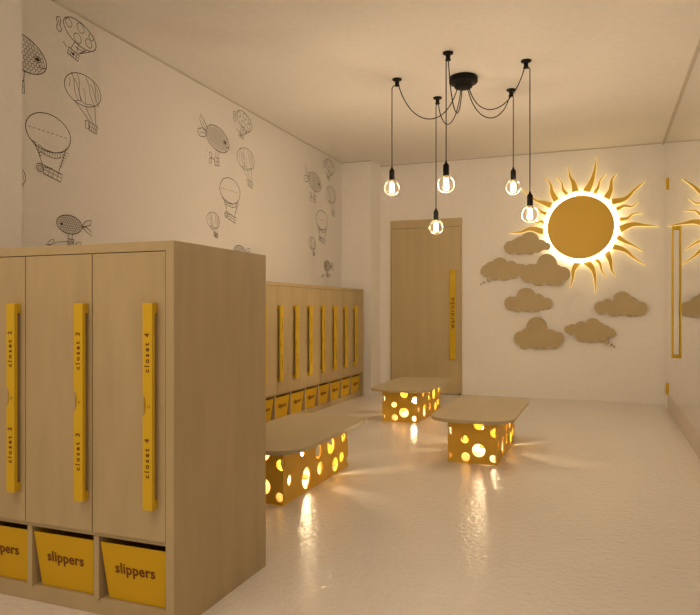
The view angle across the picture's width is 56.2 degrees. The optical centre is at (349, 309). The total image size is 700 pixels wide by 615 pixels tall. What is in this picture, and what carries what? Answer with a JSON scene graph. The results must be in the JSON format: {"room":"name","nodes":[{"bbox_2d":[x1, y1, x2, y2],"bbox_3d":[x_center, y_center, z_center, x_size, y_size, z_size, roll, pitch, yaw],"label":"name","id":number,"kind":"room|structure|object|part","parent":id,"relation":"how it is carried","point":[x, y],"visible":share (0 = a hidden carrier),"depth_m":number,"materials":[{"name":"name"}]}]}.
{"room":"changing room","nodes":[
{"label":"changing room","id":0,"kind":"room"},
{"bbox_2d":[0,0,21,247],"bbox_3d":[-2.572,-0.427,1.549,0.555,3.055,3.840,0,0,21],"label":"wall","id":1,"kind":"structure","parent":0,"point":[10,10],"depth_m":3.18,"materials":[{"name":"paint"}]},
{"bbox_2d":[22,0,341,287],"bbox_3d":[-1.842,-0.427,4.491,0.200,3.055,9.855,0,0,21],"label":"wall","id":2,"kind":"structure","parent":0,"point":[146,174],"depth_m":5.02,"materials":[{"name":"paint"}]},
{"bbox_2d":[22,34,46,92],"bbox_3d":[-1.983,-1.492,3.845,0.001,0.405,0.514,0,0,21],"label":"drawing","id":3,"kind":"object","parent":2,"relation":"attached to","point":[36,58],"visible":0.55,"depth_m":3.99,"materials":[{"name":"black paint"}]},
{"bbox_2d":[25,112,70,181],"bbox_3d":[-1.884,-1.022,4.101,0.001,0.414,0.361,0,0,21],"label":"drawing","id":4,"kind":"object","parent":2,"relation":"attached to","point":[36,112],"visible":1,"depth_m":4.09,"materials":[{"name":"black paint"}]},
{"bbox_2d":[45,215,91,245],"bbox_3d":[-1.824,-0.510,4.255,0.001,0.215,0.402,0,0,21],"label":"drawing","id":5,"kind":"object","parent":2,"relation":"attached to","point":[83,227],"visible":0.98,"depth_m":4.27,"materials":[{"name":"black paint"}]},
{"bbox_2d":[56,16,95,60],"bbox_3d":[-1.801,-1.777,4.317,0.001,0.274,0.356,0,0,21],"label":"drawing","id":6,"kind":"object","parent":2,"relation":"attached to","point":[57,16],"visible":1,"depth_m":4.31,"materials":[{"name":"black paint"}]},
{"bbox_2d":[64,72,100,134],"bbox_3d":[-1.780,-1.387,4.371,0.001,0.373,0.334,0,0,21],"label":"drawing","id":7,"kind":"object","parent":2,"relation":"attached to","point":[71,72],"visible":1,"depth_m":4.41,"materials":[{"name":"black paint"}]},
{"bbox_2d":[51,0,342,163],"bbox_3d":[-1.119,-1.950,6.069,0.014,0.010,5.640,0,0,21],"label":"trim","id":8,"kind":"structure","parent":2,"relation":"attached to","point":[54,1],"depth_m":5.26,"materials":[{"name":"beige paint"}]},
{"bbox_2d":[197,117,228,165],"bbox_3d":[-1.214,-1.492,5.839,0.001,0.405,0.514,0,0,21],"label":"drawing","id":9,"kind":"object","parent":2,"relation":"attached to","point":[223,141],"visible":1,"depth_m":5.86,"materials":[{"name":"black paint"}]},
{"bbox_2d":[207,212,219,237],"bbox_3d":[-1.217,-0.758,5.831,0.001,0.227,0.212,0,0,21],"label":"drawing","id":10,"kind":"object","parent":2,"relation":"attached to","point":[210,212],"visible":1,"depth_m":5.86,"materials":[{"name":"black paint"}]},
{"bbox_2d":[220,177,239,223],"bbox_3d":[-1.115,-1.022,6.094,0.001,0.414,0.361,0,0,21],"label":"drawing","id":11,"kind":"object","parent":2,"relation":"attached to","point":[226,177],"visible":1,"depth_m":6.09,"materials":[{"name":"black paint"}]},
{"bbox_2d":[233,110,251,139],"bbox_3d":[-1.032,-1.777,6.311,0.001,0.274,0.356,0,0,21],"label":"drawing","id":12,"kind":"object","parent":2,"relation":"attached to","point":[238,110],"visible":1,"depth_m":6.30,"materials":[{"name":"black paint"}]},
{"bbox_2d":[237,148,254,187],"bbox_3d":[-1.011,-1.387,6.365,0.001,0.373,0.334,0,0,21],"label":"drawing","id":13,"kind":"object","parent":2,"relation":"attached to","point":[240,148],"visible":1,"depth_m":6.41,"materials":[{"name":"black paint"}]},
{"bbox_2d":[305,165,320,202],"bbox_3d":[-0.445,-1.492,7.831,0.001,0.405,0.514,0,0,21],"label":"drawing","id":14,"kind":"object","parent":2,"relation":"attached to","point":[305,165],"visible":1,"depth_m":7.85,"materials":[{"name":"black paint"}]},
{"bbox_2d":[316,210,327,243],"bbox_3d":[-0.347,-1.022,8.086,0.001,0.414,0.361,0,0,21],"label":"drawing","id":15,"kind":"object","parent":2,"relation":"attached to","point":[319,210],"visible":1,"depth_m":8.10,"materials":[{"name":"grey paint"}]},
{"bbox_2d":[321,261,332,276],"bbox_3d":[-0.287,-0.510,8.241,0.001,0.215,0.402,0,0,21],"label":"drawing","id":16,"kind":"object","parent":2,"relation":"attached to","point":[325,261],"visible":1,"depth_m":8.22,"materials":[{"name":"grey paint"}]},
{"bbox_2d":[326,158,334,180],"bbox_3d":[-0.263,-1.777,8.303,0.001,0.274,0.356,0,0,21],"label":"drawing","id":17,"kind":"object","parent":2,"relation":"attached to","point":[327,158],"visible":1,"depth_m":8.31,"materials":[{"name":"grey paint"}]},
{"bbox_2d":[0,392,699,614],"bbox_3d":[0.126,1.160,3.893,4.503,0.120,10.155,0,0,21],"label":"floor","id":18,"kind":"structure","parent":0,"point":[592,507],"depth_m":3.31,"materials":[{"name":"plastic"}]},
{"bbox_2d":[0,240,265,614],"bbox_3d":[-1.103,0.432,2.738,1.325,1.335,0.683,0,0,21],"label":"lockers","id":19,"kind":"object","parent":18,"relation":"on","point":[133,374],"visible":0.99,"depth_m":2.38,"materials":[{"name":"brown wood"}]},
{"bbox_3d":[-1.360,0.296,2.519,0.312,0.992,0.020,0,0,21],"label":"door","id":20,"kind":"part","parent":19,"relation":"part of","materials":[{"name":"brown wood"}]},
{"bbox_2d":[0,521,26,580],"bbox_3d":[-1.301,0.936,2.670,0.284,0.206,0.296,0,0,21],"label":"bin","id":21,"kind":"object","parent":19,"relation":"on","point":[13,536],"visible":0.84,"depth_m":2.52,"materials":[{"name":"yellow plastic"}]},
{"bbox_3d":[-1.258,0.327,2.451,0.040,0.702,0.034,0,0,21],"label":"handle","id":22,"kind":"part","parent":19,"relation":"part of","materials":[{"name":"orange paint"}]},
{"bbox_3d":[-1.065,0.296,2.405,0.312,0.992,0.020,0,0,21],"label":"door","id":23,"kind":"part","parent":19,"relation":"part of","materials":[{"name":"brown wood"}]},
{"bbox_2d":[34,527,93,593],"bbox_3d":[-1.007,0.936,2.557,0.284,0.206,0.296,0,0,21],"label":"bin","id":24,"kind":"object","parent":19,"relation":"on","point":[66,558],"visible":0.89,"depth_m":2.43,"materials":[{"name":"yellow plastic"}]},
{"bbox_3d":[-0.957,0.327,2.335,0.040,0.702,0.034,0,0,21],"label":"handle","id":25,"kind":"part","parent":19,"relation":"part of","materials":[{"name":"orange paint"}]},
{"bbox_3d":[-0.770,0.296,2.292,0.312,0.992,0.020,0,0,21],"label":"door","id":26,"kind":"part","parent":19,"relation":"part of","materials":[{"name":"brown wood"}]},
{"bbox_2d":[101,538,165,607],"bbox_3d":[-0.712,0.936,2.443,0.284,0.206,0.296,0,0,21],"label":"bin","id":27,"kind":"object","parent":19,"relation":"on","point":[135,571],"visible":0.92,"depth_m":2.32,"materials":[{"name":"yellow plastic"}]},
{"bbox_3d":[-0.679,0.327,2.228,0.040,0.702,0.034,0,0,21],"label":"handle","id":28,"kind":"part","parent":19,"relation":"part of","materials":[{"name":"orange paint"}]},
{"bbox_2d":[266,281,362,420],"bbox_3d":[-0.480,0.418,7.169,0.405,1.363,2.758,0,0,21],"label":"lockers","id":29,"kind":"object","parent":18,"relation":"on","point":[314,333],"visible":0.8,"depth_m":6.87,"materials":[{"name":"brown wood"}]},
{"bbox_3d":[-0.778,0.317,5.885,0.034,0.723,0.066,0,0,21],"label":"handle","id":30,"kind":"part","parent":29,"relation":"part of","materials":[{"name":"yellow paint"}]},
{"bbox_2d":[266,398,272,421],"bbox_3d":[-0.907,0.936,6.073,0.296,0.206,0.284,0,0,21],"label":"bin","id":31,"kind":"object","parent":29,"relation":"on","point":[269,402],"visible":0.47,"depth_m":6.09,"materials":[{"name":"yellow plastic"}]},
{"bbox_3d":[-0.756,0.282,6.015,0.020,1.020,0.332,0,0,21],"label":"door","id":32,"kind":"part","parent":29,"relation":"part of","materials":[{"name":"brown wood"}]},
{"bbox_3d":[-0.657,0.317,6.198,0.034,0.723,0.066,0,0,21],"label":"handle","id":33,"kind":"part","parent":29,"relation":"part of","materials":[{"name":"orange paint"}]},
{"bbox_2d":[276,394,288,418],"bbox_3d":[-0.787,0.936,6.387,0.296,0.206,0.284,0,0,21],"label":"bin","id":34,"kind":"object","parent":29,"relation":"on","point":[282,400],"visible":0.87,"depth_m":6.35,"materials":[{"name":"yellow plastic"}]},
{"bbox_3d":[-0.635,0.282,6.329,0.020,1.020,0.332,0,0,21],"label":"door","id":35,"kind":"part","parent":29,"relation":"part of","materials":[{"name":"brown wood"}]},
{"bbox_3d":[-0.536,0.317,6.512,0.034,0.723,0.066,0,0,21],"label":"handle","id":36,"kind":"part","parent":29,"relation":"part of","materials":[{"name":"orange paint"}]},
{"bbox_2d":[291,390,303,413],"bbox_3d":[-0.666,0.936,6.700,0.296,0.206,0.284,0,0,21],"label":"bin","id":37,"kind":"object","parent":29,"relation":"on","point":[296,396],"visible":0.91,"depth_m":6.66,"materials":[{"name":"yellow plastic"}]},
{"bbox_3d":[-0.514,0.282,6.642,0.020,1.020,0.332,0,0,21],"label":"door","id":38,"kind":"part","parent":29,"relation":"part of","materials":[{"name":"brown wood"}]},
{"bbox_3d":[-0.415,0.317,6.825,0.034,0.723,0.066,0,0,21],"label":"handle","id":39,"kind":"part","parent":29,"relation":"part of","materials":[{"name":"orange paint"}]},
{"bbox_2d":[306,387,316,408],"bbox_3d":[-0.545,0.936,7.014,0.296,0.206,0.284,0,0,21],"label":"bin","id":40,"kind":"object","parent":29,"relation":"on","point":[310,391],"visible":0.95,"depth_m":6.97,"materials":[{"name":"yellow plastic"}]},
{"bbox_3d":[-0.394,0.282,6.955,0.020,1.020,0.332,0,0,21],"label":"door","id":41,"kind":"part","parent":29,"relation":"part of","materials":[{"name":"brown wood"}]},
{"bbox_3d":[-0.294,0.317,7.139,0.034,0.723,0.066,0,0,21],"label":"handle","id":42,"kind":"part","parent":29,"relation":"part of","materials":[{"name":"orange paint"}]},
{"bbox_2d":[319,383,328,403],"bbox_3d":[-0.424,0.936,7.327,0.296,0.206,0.284,0,0,21],"label":"bin","id":43,"kind":"object","parent":29,"relation":"on","point":[323,388],"visible":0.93,"depth_m":7.29,"materials":[{"name":"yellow plastic"}]},
{"bbox_3d":[-0.273,0.282,7.269,0.020,1.020,0.332,0,0,21],"label":"door","id":44,"kind":"part","parent":29,"relation":"part of","materials":[{"name":"brown wood"}]},
{"bbox_3d":[-0.173,0.317,7.452,0.034,0.723,0.066,0,0,21],"label":"handle","id":45,"kind":"part","parent":29,"relation":"part of","materials":[{"name":"orange paint"}]},
{"bbox_2d":[331,380,339,399],"bbox_3d":[-0.303,0.936,7.641,0.296,0.206,0.284,0,0,21],"label":"bin","id":46,"kind":"object","parent":29,"relation":"on","point":[335,385],"visible":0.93,"depth_m":7.60,"materials":[{"name":"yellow plastic"}]},
{"bbox_3d":[-0.152,0.282,7.582,0.020,1.020,0.332,0,0,21],"label":"door","id":47,"kind":"part","parent":29,"relation":"part of","materials":[{"name":"brown wood"}]},
{"bbox_3d":[-0.052,0.317,7.766,0.034,0.723,0.066,0,0,21],"label":"handle","id":48,"kind":"part","parent":29,"relation":"part of","materials":[{"name":"orange paint"}]},
{"bbox_2d":[342,378,349,396],"bbox_3d":[-0.182,0.936,7.954,0.296,0.206,0.284,0,0,21],"label":"bin","id":49,"kind":"object","parent":29,"relation":"on","point":[345,381],"visible":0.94,"depth_m":7.92,"materials":[{"name":"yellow plastic"}]},
{"bbox_3d":[-0.031,0.282,7.896,0.020,1.020,0.332,0,0,21],"label":"door","id":50,"kind":"part","parent":29,"relation":"part of","materials":[{"name":"brown wood"}]},
{"bbox_3d":[0.069,0.317,8.079,0.034,0.723,0.066,0,0,21],"label":"handle","id":51,"kind":"part","parent":29,"relation":"part of","materials":[{"name":"orange paint"}]},
{"bbox_2d":[352,375,359,392],"bbox_3d":[-0.061,0.936,8.268,0.296,0.206,0.284,0,0,21],"label":"bin","id":52,"kind":"object","parent":29,"relation":"on","point":[355,379],"visible":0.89,"depth_m":8.23,"materials":[{"name":"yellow plastic"}]},
{"bbox_3d":[0.090,0.282,8.210,0.020,1.020,0.332,0,0,21],"label":"door","id":53,"kind":"part","parent":29,"relation":"part of","materials":[{"name":"brown wood"}]},
{"bbox_2d":[266,413,363,505],"bbox_3d":[-0.356,0.934,4.232,0.605,0.328,1.300,0,0,21],"label":"bench","id":54,"kind":"object","parent":18,"relation":"on","point":[294,439],"visible":0.77,"depth_m":4.07,"materials":[{"name":"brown wood"}]},
{"bbox_2d":[371,377,450,422],"bbox_3d":[0.663,0.934,6.904,0.605,0.328,1.300,0,0,21],"label":"bench","id":55,"kind":"object","parent":18,"relation":"on","point":[410,394],"visible":1,"depth_m":6.49,"materials":[{"name":"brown wood"}]},
{"bbox_2d":[431,396,528,465],"bbox_3d":[1.054,0.934,5.183,0.605,0.328,1.300,0,0,21],"label":"bench","id":56,"kind":"object","parent":18,"relation":"on","point":[465,416],"visible":1,"depth_m":4.74,"materials":[{"name":"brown wood"}]},
{"bbox_2d":[342,160,379,393],"bbox_3d":[0.151,-0.427,8.803,0.417,3.055,0.375,0,0,21],"label":"wall","id":57,"kind":"structure","parent":0,"point":[360,180],"depth_m":8.63,"materials":[{"name":"paint"}]},
{"bbox_2d":[56,0,699,165],"bbox_3d":[0.126,-2.015,3.893,4.503,0.120,10.155,0,0,21],"label":"ceiling","id":58,"kind":"structure","parent":0,"point":[604,73],"depth_m":5.13,"materials":[{"name":"paint"}]},
{"bbox_2d":[389,50,532,230],"bbox_3d":[0.925,-1.320,5.452,1.262,1.270,1.148,0,0,21],"label":"pendant lamp","id":59,"kind":"object","parent":58,"relation":"hanging from","point":[462,81],"visible":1,"depth_m":5.43,"materials":[{"name":"black metal"}]},
{"bbox_2d":[389,167,394,179],"bbox_3d":[0.356,-1.160,5.559,0.047,0.114,0.047,0,0,21],"label":"socket","id":60,"kind":"object","parent":59,"relation":"attached to","point":[391,172],"depth_m":5.54,"materials":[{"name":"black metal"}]},
{"bbox_3d":[0.628,-1.556,5.524,0.556,0.701,0.019,0,0,6],"label":"cord","id":61,"kind":"part","parent":59,"relation":"part of","materials":[{"name":"black metal"}]},
{"bbox_2d":[433,208,438,219],"bbox_3d":[0.792,-0.885,6.031,0.047,0.114,0.047,0,0,21],"label":"socket","id":62,"kind":"object","parent":59,"relation":"attached to","point":[435,214],"depth_m":6.01,"materials":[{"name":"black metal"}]},
{"bbox_2d":[443,161,448,175],"bbox_3d":[0.730,-1.078,4.979,0.047,0.114,0.047,0,0,21],"label":"socket","id":63,"kind":"object","parent":59,"relation":"attached to","point":[446,166],"depth_m":4.96,"materials":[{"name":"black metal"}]},
{"bbox_3d":[0.870,-1.418,5.789,0.019,0.976,0.516,0,0,-17],"label":"cord","id":64,"kind":"part","parent":59,"relation":"part of","materials":[{"name":"black metal"}]},
{"bbox_3d":[0.838,-1.514,5.211,0.023,0.783,0.520,0,0,23],"label":"cord","id":65,"kind":"part","parent":59,"relation":"part of","materials":[{"name":"black metal"}]},
{"bbox_3d":[1.216,-1.581,5.668,0.539,0.651,0.024,0,0,-31],"label":"cord","id":66,"kind":"part","parent":59,"relation":"part of","materials":[{"name":"black metal"}]},
{"bbox_3d":[1.196,-1.412,5.289,0.548,0.989,0.017,0,0,39],"label":"cord","id":67,"kind":"part","parent":59,"relation":"part of","materials":[{"name":"black metal"}]},
{"bbox_2d":[511,167,515,179],"bbox_3d":[1.446,-1.210,5.800,0.047,0.114,0.047,0,0,21],"label":"socket","id":68,"kind":"object","parent":59,"relation":"attached to","point":[513,172],"depth_m":5.78,"materials":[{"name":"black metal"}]},
{"bbox_2d":[527,191,532,205],"bbox_3d":[1.407,-0.872,5.122,0.047,0.114,0.047,0,0,21],"label":"socket","id":69,"kind":"object","parent":59,"relation":"attached to","point":[529,197],"depth_m":5.10,"materials":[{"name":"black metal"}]},
{"bbox_2d":[380,144,663,403],"bbox_3d":[1.881,-0.427,8.444,4.503,3.055,0.200,0,0,21],"label":"wall","id":70,"kind":"structure","parent":0,"point":[479,192],"depth_m":8.15,"materials":[{"name":"paint"}]},
{"bbox_2d":[390,217,461,394],"bbox_3d":[0.994,-0.049,8.644,0.968,2.296,0.062,0,0,21],"label":"door","id":71,"kind":"structure","parent":70,"relation":"in","point":[426,263],"depth_m":8.64,"materials":[{"name":"brown wood"}]},
{"bbox_3d":[1.334,0.059,8.500,0.076,1.162,0.036,0,0,21],"label":"handle","id":72,"kind":"part","parent":71,"relation":"part of","materials":[{"name":"orange paint"}]},
{"bbox_2d":[480,258,525,284],"bbox_3d":[1.947,-0.492,8.287,0.592,0.342,0.044,0,0,21],"label":"cloud","id":73,"kind":"object","parent":70,"relation":"attached to","point":[499,268],"visible":1,"depth_m":8.28,"materials":[{"name":"brown wood"}]},
{"bbox_2d":[380,142,661,166],"bbox_3d":[2.028,-1.950,8.272,3.468,0.010,0.014,0,0,21],"label":"trim","id":74,"kind":"structure","parent":70,"relation":"attached to","point":[661,142],"depth_m":8.19,"materials":[{"name":"beige paint"}]},
{"bbox_2d":[504,232,550,254],"bbox_3d":[2.211,-0.826,8.165,0.568,0.280,0.082,0,0,21],"label":"cloud","id":75,"kind":"object","parent":70,"relation":"attached to","point":[529,243],"visible":1,"depth_m":8.12,"materials":[{"name":"brown wood"}]},
{"bbox_2d":[504,288,551,311],"bbox_3d":[2.226,-0.127,8.177,0.580,0.298,0.050,0,0,21],"label":"cloud","id":76,"kind":"object","parent":70,"relation":"attached to","point":[526,299],"visible":1,"depth_m":8.16,"materials":[{"name":"brown wood"}]},
{"bbox_2d":[514,317,563,348],"bbox_3d":[2.343,0.287,8.131,0.601,0.395,0.050,0,0,21],"label":"cloud","id":77,"kind":"object","parent":70,"relation":"attached to","point":[536,334],"visible":1,"depth_m":8.11,"materials":[{"name":"brown wood"}]},
{"bbox_2d":[520,254,569,285],"bbox_3d":[2.411,-0.494,8.097,0.593,0.391,0.064,0,0,21],"label":"cloud","id":78,"kind":"object","parent":70,"relation":"attached to","point":[546,270],"visible":1,"depth_m":8.06,"materials":[{"name":"brown wood"}]},
{"bbox_2d":[510,157,658,292],"bbox_3d":[2.804,-1.023,7.934,1.714,1.647,0.084,0,0,21],"label":"lamp","id":79,"kind":"object","parent":70,"relation":"attached to","point":[580,227],"visible":0.99,"depth_m":7.89,"materials":[{"name":"gold metal"}]},
{"bbox_2d":[564,318,615,347],"bbox_3d":[2.898,0.271,7.917,0.591,0.350,0.050,0,0,21],"label":"cloud","id":80,"kind":"object","parent":70,"relation":"attached to","point":[592,330],"visible":1,"depth_m":7.89,"materials":[{"name":"brown wood"}]},
{"bbox_2d":[594,291,647,316],"bbox_3d":[3.220,-0.071,7.793,0.583,0.299,0.050,0,0,21],"label":"cloud","id":81,"kind":"object","parent":70,"relation":"attached to","point":[622,303],"visible":1,"depth_m":7.77,"materials":[{"name":"brown wood"}]},
{"bbox_2d":[664,389,666,407],"bbox_3d":[1.986,-0.427,3.015,0.200,3.055,9.855,0,0,21],"label":"wall","id":82,"kind":"structure","parent":0,"point":[665,395],"depth_m":7.46,"materials":[{"name":"paint"}]},
{"bbox_2d":[666,110,676,403],"bbox_3d":[3.280,-0.494,6.712,0.046,2.851,1.025,0,0,21],"label":"door","id":83,"kind":"structure","parent":82,"relation":"in","point":[671,180],"depth_m":6.55,"materials":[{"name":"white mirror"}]},
{"bbox_3d":[3.118,-0.171,6.300,0.040,1.268,0.080,0,0,21],"label":"handle","id":84,"kind":"part","parent":83,"relation":"part of","materials":[{"name":"orange paint"}]},
{"bbox_2d":[662,38,699,144],"bbox_3d":[1.884,-1.943,3.054,0.018,0.024,9.855,0,0,21],"label":"trim","id":85,"kind":"structure","parent":82,"relation":"attached to","point":[698,44],"depth_m":5.68,"materials":[{"name":"beige paint"}]},
{"bbox_2d":[663,48,699,432],"bbox_3d":[2.966,-0.510,5.844,0.006,2.820,3.840,0,0,21],"label":"mirror panel","id":86,"kind":"object","parent":82,"relation":"attached to","point":[688,109],"visible":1,"depth_m":5.47,"materials":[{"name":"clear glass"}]},
{"bbox_2d":[667,394,699,458],"bbox_3d":[2.879,0.999,5.618,0.006,0.194,3.355,0,0,21],"label":"baseboard","id":87,"kind":"structure","parent":82,"relation":"attached to","point":[687,428],"depth_m":5.61,"materials":[{"name":"beige paint"}]}
]}

